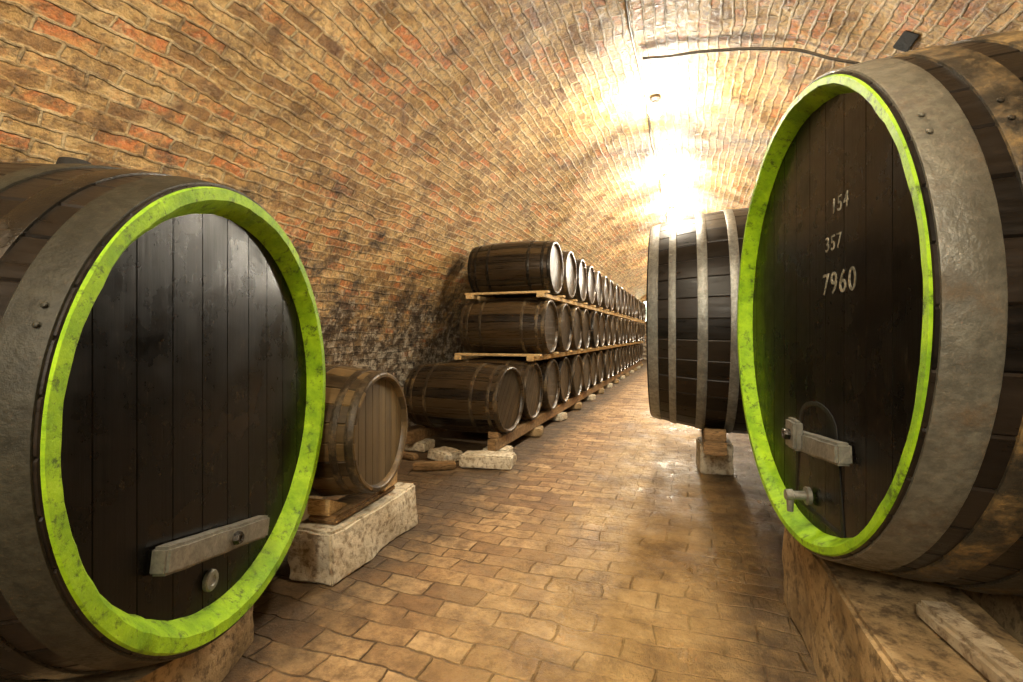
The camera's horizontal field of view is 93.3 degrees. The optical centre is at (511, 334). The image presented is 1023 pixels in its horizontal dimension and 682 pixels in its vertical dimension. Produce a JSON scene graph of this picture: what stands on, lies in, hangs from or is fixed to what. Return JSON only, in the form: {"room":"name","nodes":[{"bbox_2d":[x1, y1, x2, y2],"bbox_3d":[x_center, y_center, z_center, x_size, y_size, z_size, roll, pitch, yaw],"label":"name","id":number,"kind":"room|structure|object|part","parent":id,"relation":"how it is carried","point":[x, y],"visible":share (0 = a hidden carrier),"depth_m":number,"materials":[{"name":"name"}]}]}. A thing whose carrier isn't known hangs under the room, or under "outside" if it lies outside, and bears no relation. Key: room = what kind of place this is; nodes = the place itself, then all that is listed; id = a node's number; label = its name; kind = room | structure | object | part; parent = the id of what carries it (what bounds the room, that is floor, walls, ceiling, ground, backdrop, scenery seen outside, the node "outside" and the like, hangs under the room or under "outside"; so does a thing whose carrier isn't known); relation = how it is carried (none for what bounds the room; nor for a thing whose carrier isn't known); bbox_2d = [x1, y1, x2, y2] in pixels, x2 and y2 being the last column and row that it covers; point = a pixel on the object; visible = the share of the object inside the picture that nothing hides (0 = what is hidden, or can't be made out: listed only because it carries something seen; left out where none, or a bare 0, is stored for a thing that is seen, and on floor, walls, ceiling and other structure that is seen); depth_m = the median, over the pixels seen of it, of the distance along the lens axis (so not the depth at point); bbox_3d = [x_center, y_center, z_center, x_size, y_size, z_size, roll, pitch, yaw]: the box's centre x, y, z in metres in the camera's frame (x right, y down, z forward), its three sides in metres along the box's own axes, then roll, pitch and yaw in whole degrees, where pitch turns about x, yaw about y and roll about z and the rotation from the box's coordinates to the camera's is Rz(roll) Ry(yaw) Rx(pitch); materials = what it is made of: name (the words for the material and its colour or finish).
{"room":"wine cellar","nodes":[
{"label":"wine cellar","id":0,"kind":"room"},
{"bbox_2d":[289,238,494,426],"bbox_3d":[0.456,0.189,10.221,0.515,1.922,26.500,0,0,20],"label":"wall","id":1,"kind":"structure","parent":0,"point":[375,314],"depth_m":5.26,"materials":[{"name":"brick"}]},
{"bbox_2d":[0,0,1022,298],"bbox_3d":[3.093,-1.507,9.251,5.291,1.572,26.503,0,0,20],"label":"ceiling","id":2,"kind":"structure","parent":0,"point":[418,134],"depth_m":3.44,"materials":[{"name":"brick"}]},
{"bbox_2d":[624,0,667,222],"bbox_3d":[3.303,-2.228,10.106,0.040,0.071,22.250,0,0,20],"label":"electrical cable","id":3,"kind":"object","parent":2,"relation":"attached to","point":[625,1],"visible":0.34,"depth_m":4.31,"materials":[{"name":"rubber"}]},
{"bbox_2d":[649,95,661,117],"bbox_3d":[1.359,-2.151,4.561,0.124,0.187,0.124,0,0,20],"label":"ceiling lamp","id":4,"kind":"object","parent":2,"relation":"attached to","point":[655,110],"visible":1,"depth_m":4.53,"materials":[{"name":"metal"}]},
{"bbox_3d":[1.359,-2.121,4.561,0.124,0.127,0.124,0,0,20],"label":"bulb","id":5,"kind":"part","parent":4,"relation":"part of","materials":[{"name":"white"}]},
{"bbox_2d":[643,47,860,64],"bbox_3d":[1.757,-2.046,3.616,1.503,0.367,0.022,0,0,20],"label":"conduit pipe","id":6,"kind":"object","parent":2,"relation":"attached to","point":[738,48],"visible":0.97,"depth_m":3.58,"materials":[{"name":"metal"}]},
{"bbox_2d":[893,30,920,51],"bbox_3d":[2.452,-1.837,2.986,0.098,0.083,0.203,0,0,20],"label":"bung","id":7,"kind":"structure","parent":2,"relation":"attached to","point":[907,39],"depth_m":2.98,"materials":[{"name":"black rubber"}]},
{"bbox_2d":[221,360,820,681],"bbox_3d":[3.085,1.159,9.254,6.000,0.017,26.500,0,0,20],"label":"floor","id":8,"kind":"structure","parent":0,"point":[606,553],"depth_m":2.26,"materials":[{"name":"brick"}]},
{"bbox_2d":[49,605,253,681],"bbox_3d":[-1.078,0.989,1.482,0.236,0.321,0.674,0,0,0],"label":"cradle","id":9,"kind":"object","parent":8,"relation":"on","point":[213,662],"visible":0.42,"depth_m":1.52,"materials":[{"name":"stone"}]},
{"bbox_2d":[0,157,325,681],"bbox_3d":[-1.425,0.204,1.551,1.165,1.525,1.484,0,0,0],"label":"wine cask","id":10,"kind":"object","parent":9,"relation":"on","point":[163,376],"visible":1,"depth_m":1.19,"materials":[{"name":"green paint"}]},
{"bbox_2d":[300,496,324,522],"bbox_3d":[-1.375,1.025,2.690,0.260,0.250,0.812,0,0,14],"label":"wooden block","id":11,"kind":"object","parent":8,"relation":"on","point":[305,517],"visible":0.03,"depth_m":2.85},
{"bbox_2d":[309,364,407,496],"bbox_3d":[-1.113,0.500,2.608,0.920,0.689,0.690,0,0,12],"label":"wine barrel","id":12,"kind":"object","parent":11,"relation":"on","point":[365,426],"visible":0.48,"depth_m":2.38,"materials":[{"name":"brown wood"}]},
{"bbox_2d":[286,482,417,587],"bbox_3d":[-0.814,1.025,2.599,0.281,0.250,0.801,0,0,18],"label":"stone block","id":13,"kind":"object","parent":8,"relation":"on","point":[320,554],"visible":0.81,"depth_m":2.31,"materials":[{"name":"stone"}]},
{"bbox_2d":[309,485,394,524],"bbox_3d":[-0.826,0.880,2.562,0.161,0.040,0.559,0,0,16],"label":"wooden board","id":14,"kind":"object","parent":13,"relation":"on","point":[355,503],"visible":0.66,"depth_m":2.45,"materials":[{"name":"wood"}]},
{"bbox_2d":[307,498,346,515],"bbox_3d":[-0.904,0.821,2.379,0.120,0.078,0.160,0,0,12],"label":"wedge","id":15,"kind":"object","parent":14,"relation":"on","point":[323,507],"visible":0.94,"depth_m":2.30,"materials":[{"name":"brown wood"}]},
{"bbox_2d":[382,473,396,490],"bbox_3d":[-0.738,0.821,2.744,0.120,0.078,0.160,0,0,12],"label":"wedge","id":16,"kind":"object","parent":14,"relation":"on","point":[394,481],"visible":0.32,"depth_m":2.75,"materials":[{"name":"brown wood"}]},
{"bbox_2d":[402,451,418,460],"bbox_3d":[-0.980,1.125,4.517,0.261,0.050,0.082,0,0,37],"label":"scrap","id":17,"kind":"object","parent":8,"relation":"on","point":[407,455],"visible":0.6,"depth_m":4.45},
{"bbox_2d":[405,438,434,451],"bbox_3d":[-0.927,1.105,4.870,0.242,0.090,0.223,0,0,20],"label":"stone slab","id":18,"kind":"object","parent":8,"relation":"on","point":[424,445],"visible":0.7,"depth_m":4.78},
{"bbox_2d":[413,460,455,470],"bbox_3d":[-0.660,1.120,4.143,0.361,0.060,0.102,0,0,-8],"label":"scrap","id":19,"kind":"object","parent":8,"relation":"on","point":[450,464],"visible":1,"depth_m":4.10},
{"bbox_2d":[428,446,462,461],"bbox_3d":[-0.613,1.105,4.465,0.297,0.090,0.211,0,0,43],"label":"stone slab","id":20,"kind":"object","parent":8,"relation":"on","point":[442,453],"visible":0.9,"depth_m":4.40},
{"bbox_2d":[459,450,515,468],"bbox_3d":[-0.204,1.095,4.252,0.478,0.110,0.216,0,0,12],"label":"stone slab","id":21,"kind":"object","parent":8,"relation":"on","point":[469,458],"visible":1,"depth_m":4.17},
{"bbox_2d":[482,445,512,451],"bbox_3d":[-0.128,1.105,4.575,0.243,0.090,0.222,0,0,18],"label":"stone slab","id":22,"kind":"object","parent":8,"relation":"on","point":[508,448],"visible":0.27,"depth_m":4.51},
{"bbox_2d":[522,425,543,436],"bbox_3d":[0.242,1.105,5.580,0.242,0.090,0.223,0,0,12],"label":"stone slab","id":23,"kind":"object","parent":8,"relation":"on","point":[538,431],"visible":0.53,"depth_m":5.47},
{"bbox_2d":[549,412,566,420],"bbox_3d":[0.611,1.105,6.583,0.245,0.090,0.222,0,0,28],"label":"stone slab","id":24,"kind":"object","parent":8,"relation":"on","point":[561,416],"visible":0.61,"depth_m":6.48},
{"bbox_2d":[567,402,581,408],"bbox_3d":[0.981,1.105,7.588,0.242,0.090,0.224,0,0,14],"label":"stone slab","id":25,"kind":"object","parent":8,"relation":"on","point":[578,405],"visible":0.56,"depth_m":7.48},
{"bbox_2d":[582,394,595,400],"bbox_3d":[1.350,1.105,8.592,0.242,0.090,0.224,0,0,31],"label":"stone slab","id":26,"kind":"object","parent":8,"relation":"on","point":[590,397],"visible":0.6,"depth_m":8.48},
{"bbox_2d":[594,388,604,393],"bbox_3d":[1.720,1.105,9.596,0.245,0.090,0.222,0,0,13],"label":"stone slab","id":27,"kind":"object","parent":8,"relation":"on","point":[601,390],"visible":0.59,"depth_m":9.48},
{"bbox_2d":[488,361,641,450],"bbox_3d":[2.312,1.006,11.163,0.080,0.108,14.450,0,0,20],"label":"wooden rail","id":28,"kind":"object","parent":27,"relation":"on","point":[494,444],"visible":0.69,"depth_m":5.81,"materials":[{"name":"wood"}]},
{"bbox_2d":[403,362,523,432],"bbox_3d":[-0.475,0.620,4.863,1.050,0.690,0.690,0,0,25],"label":"wine barrel","id":29,"kind":"object","parent":28,"relation":"on","point":[455,396],"visible":0.99,"depth_m":4.61,"materials":[{"name":"brown wood"}]},
{"bbox_2d":[488,432,501,438],"bbox_3d":[-0.152,0.923,4.510,0.100,0.058,0.120,0,0,20],"label":"wedge","id":30,"kind":"object","parent":28,"relation":"on","point":[497,435],"visible":1,"depth_m":4.45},
{"bbox_2d":[476,356,559,409],"bbox_3d":[0.039,0.620,6.234,1.050,0.690,0.690,0,0,20],"label":"wine barrel","id":31,"kind":"object","parent":28,"relation":"on","point":[549,368],"visible":0.36,"depth_m":6.04,"materials":[{"name":"brown wood"}]},
{"bbox_2d":[562,355,582,396],"bbox_3d":[0.542,0.620,7.588,1.050,0.690,0.690,0,0,21],"label":"wine barrel","id":32,"kind":"object","parent":28,"relation":"on","point":[576,363],"visible":0.3,"depth_m":7.35,"materials":[{"name":"brown wood"}]},
{"bbox_2d":[601,349,610,379],"bbox_3d":[1.539,0.620,10.298,1.050,0.689,0.690,0,0,20],"label":"wine barrel","id":33,"kind":"object","parent":28,"relation":"on","point":[606,353],"visible":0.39,"depth_m":10.04,"materials":[{"name":"brown wood"}]},
{"bbox_2d":[608,348,614,376],"bbox_3d":[1.770,0.620,10.982,1.050,0.690,0.689,0,0,20],"label":"wine barrel","id":34,"kind":"object","parent":28,"relation":"on","point":[611,350],"visible":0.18,"depth_m":10.91,"materials":[{"name":"brown wood"}]},
{"bbox_2d":[615,347,622,371],"bbox_3d":[2.272,0.620,12.336,1.050,0.690,0.690,0,0,20],"label":"wine barrel","id":35,"kind":"object","parent":28,"relation":"on","point":[619,348],"visible":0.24,"depth_m":12.21,"materials":[{"name":"brown wood"}]},
{"bbox_2d":[621,346,625,369],"bbox_3d":[2.514,0.620,13.017,1.050,0.690,0.690,0,0,20],"label":"wine barrel","id":36,"kind":"object","parent":28,"relation":"on","point":[623,347],"visible":0.2,"depth_m":12.95,"materials":[{"name":"brown wood"}]},
{"bbox_2d":[602,383,612,387],"bbox_3d":[2.090,1.105,10.601,0.244,0.090,0.224,0,0,19],"label":"stone slab","id":37,"kind":"object","parent":8,"relation":"on","point":[610,385],"visible":0.55,"depth_m":10.49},
{"bbox_2d":[696,436,733,475],"bbox_3d":[1.727,1.020,4.107,0.273,0.260,0.292,0,0,14],"label":"stone block","id":38,"kind":"object","parent":8,"relation":"on","point":[707,464],"visible":0.77,"depth_m":3.98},
{"bbox_2d":[701,429,726,455],"bbox_3d":[1.687,0.836,4.066,0.163,0.109,1.101,0,0,20],"label":"timber beam","id":39,"kind":"structure","parent":38,"relation":"on","point":[715,448],"depth_m":3.56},
{"bbox_2d":[703,428,725,440],"bbox_3d":[1.542,0.737,3.669,0.150,0.089,0.220,0,0,20],"label":"wedge","id":40,"kind":"object","parent":39,"relation":"on","point":[709,433],"visible":1,"depth_m":3.57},
{"bbox_2d":[781,529,1022,681],"bbox_3d":[1.138,0.954,1.353,0.384,0.394,1.470,0,0,17],"label":"stone block","id":41,"kind":"object","parent":8,"relation":"on","point":[855,624],"visible":0.56,"depth_m":1.37,"materials":[{"name":"stone"}]},
{"bbox_2d":[737,31,1022,596],"bbox_3d":[1.682,-0.055,1.514,1.539,1.642,1.642,0,0,12],"label":"wine cask","id":42,"kind":"object","parent":41,"relation":"on","point":[880,305],"visible":1,"depth_m":1.16,"materials":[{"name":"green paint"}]},
{"bbox_2d":[784,487,812,511],"bbox_3d":[0.972,0.558,1.643,0.075,0.084,0.060,0,0,12],"label":"tap","id":43,"kind":"object","parent":42,"relation":"on","point":[806,494],"depth_m":1.63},
{"bbox_3d":[1.010,0.410,1.594,0.008,0.380,0.400,0,0,12],"label":"manhole door","id":44,"kind":"part","parent":42,"relation":"part of","materials":[{"name":"black wood"}]},
{"bbox_2d":[917,600,1022,681],"bbox_3d":[1.055,0.732,0.955,0.088,0.050,0.698,0,0,11],"label":"beam","id":45,"kind":"structure","parent":41,"relation":"on","point":[995,663],"depth_m":1.12,"materials":[{"name":"wood"}]},
{"bbox_2d":[964,590,1022,640],"bbox_3d":[1.692,0.821,1.373,0.318,0.658,0.989,0,0,12],"label":"cradle","id":46,"kind":"object","parent":41,"relation":"on","point":[1008,609],"visible":0.1,"depth_m":1.54,"materials":[{"name":"wood"}]},
{"bbox_3d":[-0.556,1.105,5.874,0.241,0.090,0.225,0,0,18],"label":"stone slab","id":47,"kind":"object","parent":8,"relation":"on","visible":0},
{"bbox_2d":[406,426,445,443],"bbox_3d":[1.486,1.006,11.467,0.080,0.108,14.450,0,0,20],"label":"wooden rail","id":48,"kind":"object","parent":47,"relation":"on","point":[413,436],"visible":0.24,"depth_m":4.87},
{"bbox_2d":[449,359,542,419],"bbox_3d":[-0.229,0.620,5.563,1.050,0.690,0.690,0,0,21],"label":"wine barrel","id":49,"kind":"object","parent":48,"relation":"on","point":[530,372],"visible":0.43,"depth_m":5.38,"materials":[{"name":"brown wood"}]},
{"bbox_2d":[522,356,571,402],"bbox_3d":[0.274,0.620,6.917,1.050,0.690,0.690,0,0,21],"label":"wine barrel","id":50,"kind":"object","parent":48,"relation":"on","point":[563,362],"visible":0.29,"depth_m":6.75,"materials":[{"name":"brown wood"}]},
{"bbox_2d":[574,353,591,390],"bbox_3d":[0.787,0.620,8.267,1.050,0.689,0.690,0,0,21],"label":"wine barrel","id":51,"kind":"object","parent":48,"relation":"on","point":[585,357],"visible":0.23,"depth_m":8.11,"materials":[{"name":"brown wood"}]},
{"bbox_2d":[586,352,597,386],"bbox_3d":[1.016,0.620,8.952,1.050,0.690,0.690,0,0,20],"label":"wine barrel","id":52,"kind":"object","parent":48,"relation":"on","point":[594,366],"visible":0.22,"depth_m":8.82,"materials":[{"name":"brown wood"}]},
{"bbox_2d":[598,313,605,346],"bbox_3d":[1.213,-0.095,9.208,1.050,0.690,0.690,0,0,21],"label":"wine barrel","id":53,"kind":"object","parent":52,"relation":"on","point":[601,315],"visible":0.2,"depth_m":9.06,"materials":[{"name":"brown wood"}]},
{"bbox_2d":[592,350,603,382],"bbox_3d":[1.268,0.620,9.628,1.050,0.690,0.690,0,0,20],"label":"wine barrel","id":54,"kind":"object","parent":48,"relation":"on","point":[600,358],"visible":0.2,"depth_m":9.46,"materials":[{"name":"brown wood"}]},
{"bbox_2d":[610,348,619,374],"bbox_3d":[2.036,0.620,11.654,1.050,0.690,0.690,0,0,20],"label":"wine barrel","id":55,"kind":"object","parent":48,"relation":"on","point":[616,350],"visible":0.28,"depth_m":11.42,"materials":[{"name":"brown wood"}]},
{"bbox_2d":[454,355,491,359],"bbox_3d":[1.649,0.263,11.764,0.080,0.051,13.180,0,0,20],"label":"wooden rail","id":56,"kind":"object","parent":55,"relation":"on","point":[456,357],"visible":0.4,"depth_m":5.69,"materials":[{"name":"brown wood"}]},
{"bbox_2d":[454,353,541,356],"bbox_3d":[-0.162,0.224,5.482,1.040,0.026,0.090,0,0,20],"label":"board","id":57,"kind":"object","parent":56,"relation":"on","point":[463,354],"visible":0.97,"depth_m":5.45,"materials":[{"name":"brown wood"}]},
{"bbox_2d":[526,342,642,360],"bbox_3d":[2.474,0.263,11.460,0.080,0.051,13.180,0,0,20],"label":"wooden rail","id":58,"kind":"object","parent":55,"relation":"on","point":[546,356],"visible":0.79,"depth_m":6.80,"materials":[{"name":"brown wood"}]},
{"bbox_2d":[459,298,558,354],"bbox_3d":[-0.021,-0.095,5.815,1.050,0.690,0.689,0,0,20],"label":"wine barrel","id":59,"kind":"object","parent":58,"relation":"on","point":[508,325],"visible":0.95,"depth_m":5.56,"materials":[{"name":"brown wood"}]},
{"bbox_2d":[554,303,571,352],"bbox_3d":[0.234,-0.095,6.491,1.050,0.690,0.690,0,0,20],"label":"wine barrel","id":60,"kind":"object","parent":58,"relation":"on","point":[563,309],"visible":0.27,"depth_m":6.28,"materials":[{"name":"brown wood"}]},
{"bbox_2d":[466,295,491,300],"bbox_3d":[1.753,-0.453,11.875,0.080,0.051,13.100,0,0,20],"label":"wooden rail","id":61,"kind":"object","parent":60,"relation":"on","point":[470,297],"visible":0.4,"depth_m":5.84,"materials":[{"name":"brown wood"}]},
{"bbox_2d":[465,290,549,294],"bbox_3d":[-0.061,-0.491,5.669,1.040,0.026,0.090,0,0,20],"label":"board","id":62,"kind":"object","parent":61,"relation":"on","point":[543,291],"visible":0.9,"depth_m":5.62,"materials":[{"name":"brown wood"}]},
{"bbox_2d":[488,295,564,298],"bbox_3d":[0.188,-0.491,6.346,1.040,0.026,0.110,0,0,20],"label":"board","id":63,"kind":"object","parent":61,"relation":"on","point":[560,296],"visible":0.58,"depth_m":6.28,"materials":[{"name":"brown wood"}]},
{"bbox_2d":[569,265,595,305],"bbox_3d":[0.821,-0.810,8.037,1.050,0.690,0.690,0,0,21],"label":"wine barrel","id":64,"kind":"object","parent":61,"relation":"on","point":[591,282],"visible":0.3,"depth_m":7.86,"materials":[{"name":"brown wood"}]},
{"bbox_2d":[537,292,644,322],"bbox_3d":[2.579,-0.453,11.571,0.080,0.051,13.100,0,0,20],"label":"wooden rail","id":65,"kind":"object","parent":60,"relation":"on","point":[540,294],"visible":0.89,"depth_m":7.13,"materials":[{"name":"brown wood"}]},
{"bbox_2d":[467,241,563,297],"bbox_3d":[0.060,-0.810,6.009,1.050,0.690,0.690,0,0,21],"label":"wine barrel","id":66,"kind":"object","parent":65,"relation":"on","point":[520,265],"visible":0.93,"depth_m":5.75,"materials":[{"name":"brown wood"}]},
{"bbox_2d":[541,251,576,299],"bbox_3d":[0.320,-0.810,6.683,1.050,0.690,0.690,0,0,21],"label":"wine barrel","id":67,"kind":"object","parent":65,"relation":"on","point":[568,289],"visible":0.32,"depth_m":6.44,"materials":[{"name":"brown wood"}]},
{"bbox_2d":[554,259,586,302],"bbox_3d":[0.573,-0.810,7.359,1.050,0.690,0.690,0,0,20],"label":"wine barrel","id":68,"kind":"object","parent":65,"relation":"on","point":[581,288],"visible":0.23,"depth_m":7.15,"materials":[{"name":"brown wood"}]},
{"bbox_2d":[580,271,602,308],"bbox_3d":[1.065,-0.810,8.716,1.050,0.690,0.690,0,0,20],"label":"wine barrel","id":69,"kind":"object","parent":65,"relation":"on","point":[599,289],"visible":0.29,"depth_m":8.58,"materials":[{"name":"brown wood"}]},
{"bbox_2d":[588,276,609,310],"bbox_3d":[1.328,-0.810,9.389,1.050,0.690,0.690,0,0,20],"label":"wine barrel","id":70,"kind":"object","parent":65,"relation":"on","point":[605,282],"visible":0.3,"depth_m":9.21,"materials":[{"name":"brown wood"}]},
{"bbox_2d":[608,280,613,310],"bbox_3d":[1.564,-0.810,10.071,1.050,0.690,0.690,0,0,20],"label":"wine barrel","id":71,"kind":"object","parent":65,"relation":"on","point":[611,287],"visible":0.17,"depth_m":9.99,"materials":[{"name":"brown wood"}]},
{"bbox_2d":[612,283,619,312],"bbox_3d":[1.831,-0.810,10.743,1.050,0.690,0.690,0,0,20],"label":"wine barrel","id":72,"kind":"object","parent":65,"relation":"on","point":[616,287],"visible":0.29,"depth_m":10.57,"materials":[{"name":"brown wood"}]},
{"bbox_2d":[610,289,626,315],"bbox_3d":[2.321,-0.810,12.101,1.050,0.689,0.690,0,0,21],"label":"wine barrel","id":73,"kind":"object","parent":65,"relation":"on","point":[624,290],"visible":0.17,"depth_m":11.97,"materials":[{"name":"brown wood"}]},
{"bbox_2d":[615,286,623,313],"bbox_3d":[2.078,-0.810,11.421,1.050,0.690,0.690,0,0,21],"label":"wine barrel","id":74,"kind":"object","parent":65,"relation":"on","point":[621,305],"visible":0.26,"depth_m":11.35,"materials":[{"name":"brown wood"}]},
{"bbox_2d":[614,292,629,316],"bbox_3d":[2.570,-0.810,12.779,1.050,0.690,0.690,0,0,20],"label":"wine barrel","id":75,"kind":"object","parent":65,"relation":"on","point":[628,294],"visible":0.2,"depth_m":12.74,"materials":[{"name":"brown wood"}]},
{"bbox_2d":[629,294,633,316],"bbox_3d":[2.827,-0.810,13.453,1.050,0.690,0.690,0,0,21],"label":"wine barrel","id":76,"kind":"object","parent":65,"relation":"on","point":[631,295],"visible":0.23,"depth_m":13.33,"materials":[{"name":"brown wood"}]},
{"bbox_2d":[626,298,637,319],"bbox_3d":[3.303,-0.810,14.817,1.050,0.690,0.690,0,0,20],"label":"wine barrel","id":77,"kind":"object","parent":65,"relation":"on","point":[636,298],"visible":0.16,"depth_m":14.85,"materials":[{"name":"brown wood"}]},
{"bbox_2d":[633,296,635,317],"bbox_3d":[3.076,-0.810,14.131,1.071,0.690,0.700,0,0,23],"label":"wine barrel","id":78,"kind":"object","parent":65,"relation":"on","point":[634,297],"visible":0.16,"depth_m":14.05,"materials":[{"name":"brown wood"}]},
{"bbox_2d":[637,299,640,319],"bbox_3d":[3.574,-0.810,15.487,1.050,0.690,0.690,0,0,20],"label":"wine barrel","id":79,"kind":"object","parent":65,"relation":"on","point":[638,300],"visible":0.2,"depth_m":15.31,"materials":[{"name":"brown wood"}]},
{"bbox_2d":[642,302,644,320],"bbox_3d":[4.073,-0.810,16.842,1.050,0.690,0.690,0,0,20],"label":"wine barrel","id":80,"kind":"object","parent":65,"relation":"on","point":[643,308],"visible":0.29,"depth_m":16.62,"materials":[{"name":"brown wood"}]},
{"bbox_2d":[569,306,582,350],"bbox_3d":[0.476,-0.095,7.171,1.050,0.690,0.690,0,0,20],"label":"wine barrel","id":81,"kind":"object","parent":58,"relation":"on","point":[577,324],"visible":0.25,"depth_m":7.00,"materials":[{"name":"brown wood"}]},
{"bbox_2d":[580,309,590,348],"bbox_3d":[0.706,-0.095,7.855,1.050,0.690,0.690,0,0,20],"label":"wine barrel","id":82,"kind":"object","parent":58,"relation":"on","point":[585,314],"visible":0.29,"depth_m":7.70,"materials":[{"name":"brown wood"}]},
{"bbox_2d":[588,311,599,347],"bbox_3d":[0.979,-0.095,8.524,1.050,0.690,0.690,0,0,20],"label":"wine barrel","id":83,"kind":"object","parent":58,"relation":"on","point":[594,317],"visible":0.16,"depth_m":8.29,"materials":[{"name":"brown wood"}]},
{"bbox_2d":[604,314,610,345],"bbox_3d":[1.461,-0.095,9.886,1.050,0.690,0.690,0,0,20],"label":"wine barrel","id":84,"kind":"object","parent":58,"relation":"on","point":[607,317],"visible":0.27,"depth_m":9.73,"materials":[{"name":"brown wood"}]},
{"bbox_2d":[609,315,615,344],"bbox_3d":[1.713,-0.095,10.562,1.050,0.690,0.690,0,0,20],"label":"wine barrel","id":85,"kind":"object","parent":58,"relation":"on","point":[612,318],"visible":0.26,"depth_m":10.43,"materials":[{"name":"brown wood"}]},
{"bbox_2d":[615,317,620,344],"bbox_3d":[1.975,-0.095,11.235,1.050,0.690,0.689,0,0,20],"label":"wine barrel","id":86,"kind":"object","parent":58,"relation":"on","point":[618,322],"visible":0.25,"depth_m":11.03,"materials":[{"name":"brown wood"}]},
{"bbox_2d":[620,318,624,343],"bbox_3d":[2.214,-0.095,11.916,1.050,0.690,0.690,0,0,21],"label":"wine barrel","id":87,"kind":"object","parent":58,"relation":"on","point":[621,319],"visible":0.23,"depth_m":11.87,"materials":[{"name":"brown wood"}]},
{"bbox_2d":[624,319,627,343],"bbox_3d":[2.454,-0.095,12.597,1.050,0.689,0.690,0,0,21],"label":"wine barrel","id":88,"kind":"object","parent":58,"relation":"on","point":[625,320],"visible":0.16,"depth_m":12.51,"materials":[{"name":"brown wood"}]},
{"bbox_2d":[627,320,630,342],"bbox_3d":[2.717,-0.095,13.270,1.050,0.690,0.690,0,0,20],"label":"wine barrel","id":89,"kind":"object","parent":58,"relation":"on","point":[628,321],"visible":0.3,"depth_m":13.22,"materials":[{"name":"brown wood"}]},
{"bbox_2d":[630,320,633,342],"bbox_3d":[2.965,-0.095,13.948,1.050,0.690,0.690,0,0,20],"label":"wine barrel","id":90,"kind":"object","parent":58,"relation":"on","point":[632,323],"visible":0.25,"depth_m":13.94,"materials":[{"name":"brown wood"}]},
{"bbox_2d":[633,321,635,341],"bbox_3d":[3.200,-0.095,14.631,1.050,0.690,0.690,0,0,20],"label":"wine barrel","id":91,"kind":"object","parent":58,"relation":"on","point":[633,321],"visible":0.19,"depth_m":14.61,"materials":[{"name":"brown wood"}]},
{"bbox_2d":[635,322,638,341],"bbox_3d":[3.476,-0.095,15.299,1.050,0.690,0.690,0,0,20],"label":"wine barrel","id":92,"kind":"object","parent":58,"relation":"on","point":[637,323],"visible":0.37,"depth_m":15.02,"materials":[{"name":"brown wood"}]},
{"bbox_2d":[639,322,640,341],"bbox_3d":[3.703,-0.095,15.984,1.050,0.690,0.690,0,0,20],"label":"wine barrel","id":93,"kind":"object","parent":58,"relation":"on","point":[639,322],"visible":0.13,"depth_m":16.00,"materials":[{"name":"brown wood"}]},
{"bbox_2d":[640,323,642,340],"bbox_3d":[3.953,-0.095,16.662,1.050,0.690,0.690,0,0,20],"label":"wine barrel","id":94,"kind":"object","parent":58,"relation":"on","point":[640,323],"visible":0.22,"depth_m":16.67,"materials":[{"name":"brown wood"}]},
{"bbox_2d":[642,323,644,340],"bbox_3d":[4.208,-0.095,17.337,1.050,0.690,0.690,0,0,21],"label":"wine barrel","id":95,"kind":"object","parent":58,"relation":"on","point":[643,337],"visible":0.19,"depth_m":17.32,"materials":[{"name":"brown wood"}]},
{"bbox_2d":[624,346,628,368],"bbox_3d":[2.760,0.620,13.695,1.050,0.690,0.690,0,0,21],"label":"wine barrel","id":96,"kind":"object","parent":48,"relation":"on","point":[626,347],"visible":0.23,"depth_m":13.66,"materials":[{"name":"brown wood"}]},
{"bbox_2d":[627,345,631,366],"bbox_3d":[3.016,0.620,14.370,1.050,0.690,0.690,0,0,20],"label":"wine barrel","id":97,"kind":"object","parent":48,"relation":"on","point":[629,346],"visible":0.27,"depth_m":14.32,"materials":[{"name":"brown wood"}]},
{"bbox_2d":[631,345,634,364],"bbox_3d":[3.267,0.620,15.047,1.050,0.690,0.690,0,0,20],"label":"wine barrel","id":98,"kind":"object","parent":48,"relation":"on","point":[632,346],"visible":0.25,"depth_m":15.00,"materials":[{"name":"brown wood"}]},
{"bbox_2d":[633,344,636,363],"bbox_3d":[3.518,0.620,15.724,1.050,0.690,0.690,0,0,21],"label":"wine barrel","id":99,"kind":"object","parent":48,"relation":"on","point":[635,345],"visible":0.16,"depth_m":15.62,"materials":[{"name":"brown wood"}]},
{"bbox_2d":[636,344,638,362],"bbox_3d":[3.764,0.620,16.403,1.050,0.690,0.690,0,0,20],"label":"wine barrel","id":100,"kind":"object","parent":48,"relation":"on","point":[636,344],"visible":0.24,"depth_m":16.26,"materials":[{"name":"brown wood"}]},
{"bbox_2d":[638,344,640,361],"bbox_3d":[4.014,0.620,17.080,1.050,0.690,0.689,0,0,20],"label":"wine barrel","id":101,"kind":"object","parent":48,"relation":"on","point":[638,344],"visible":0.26,"depth_m":16.81,"materials":[{"name":"brown wood"}]},
{"bbox_2d":[639,343,642,360],"bbox_3d":[4.258,0.620,17.760,1.050,0.690,0.690,0,0,21],"label":"wine barrel","id":102,"kind":"object","parent":48,"relation":"on","point":[639,343],"visible":0.19,"depth_m":17.67,"materials":[{"name":"brown wood"}]},
{"bbox_2d":[640,296,646,359],"bbox_3d":[7.657,-0.550,21.680,6.000,3.400,0.001,0,0,20],"label":"wall","id":103,"kind":"structure","parent":0,"point":[643,298],"depth_m":22.24,"materials":[{"name":"brick"}]},
{"bbox_3d":[2.475,1.020,3.776,0.295,0.260,0.314,0,0,14],"label":"stone block","id":104,"kind":"object","parent":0,"visible":0},
{"bbox_3d":[2.223,0.834,3.871,0.163,0.112,1.103,0,0,20],"label":"timber beam","id":105,"kind":"structure","parent":104,"relation":"on","visible":0},
{"bbox_2d":[646,208,748,433],"bbox_3d":[1.924,-0.110,3.927,1.500,1.811,1.811,0,0,19],"label":"wine cask","id":106,"kind":"object","parent":105,"relation":"on","point":[693,262],"visible":0.44,"depth_m":3.36,"materials":[{"name":"wood"}]}
]}

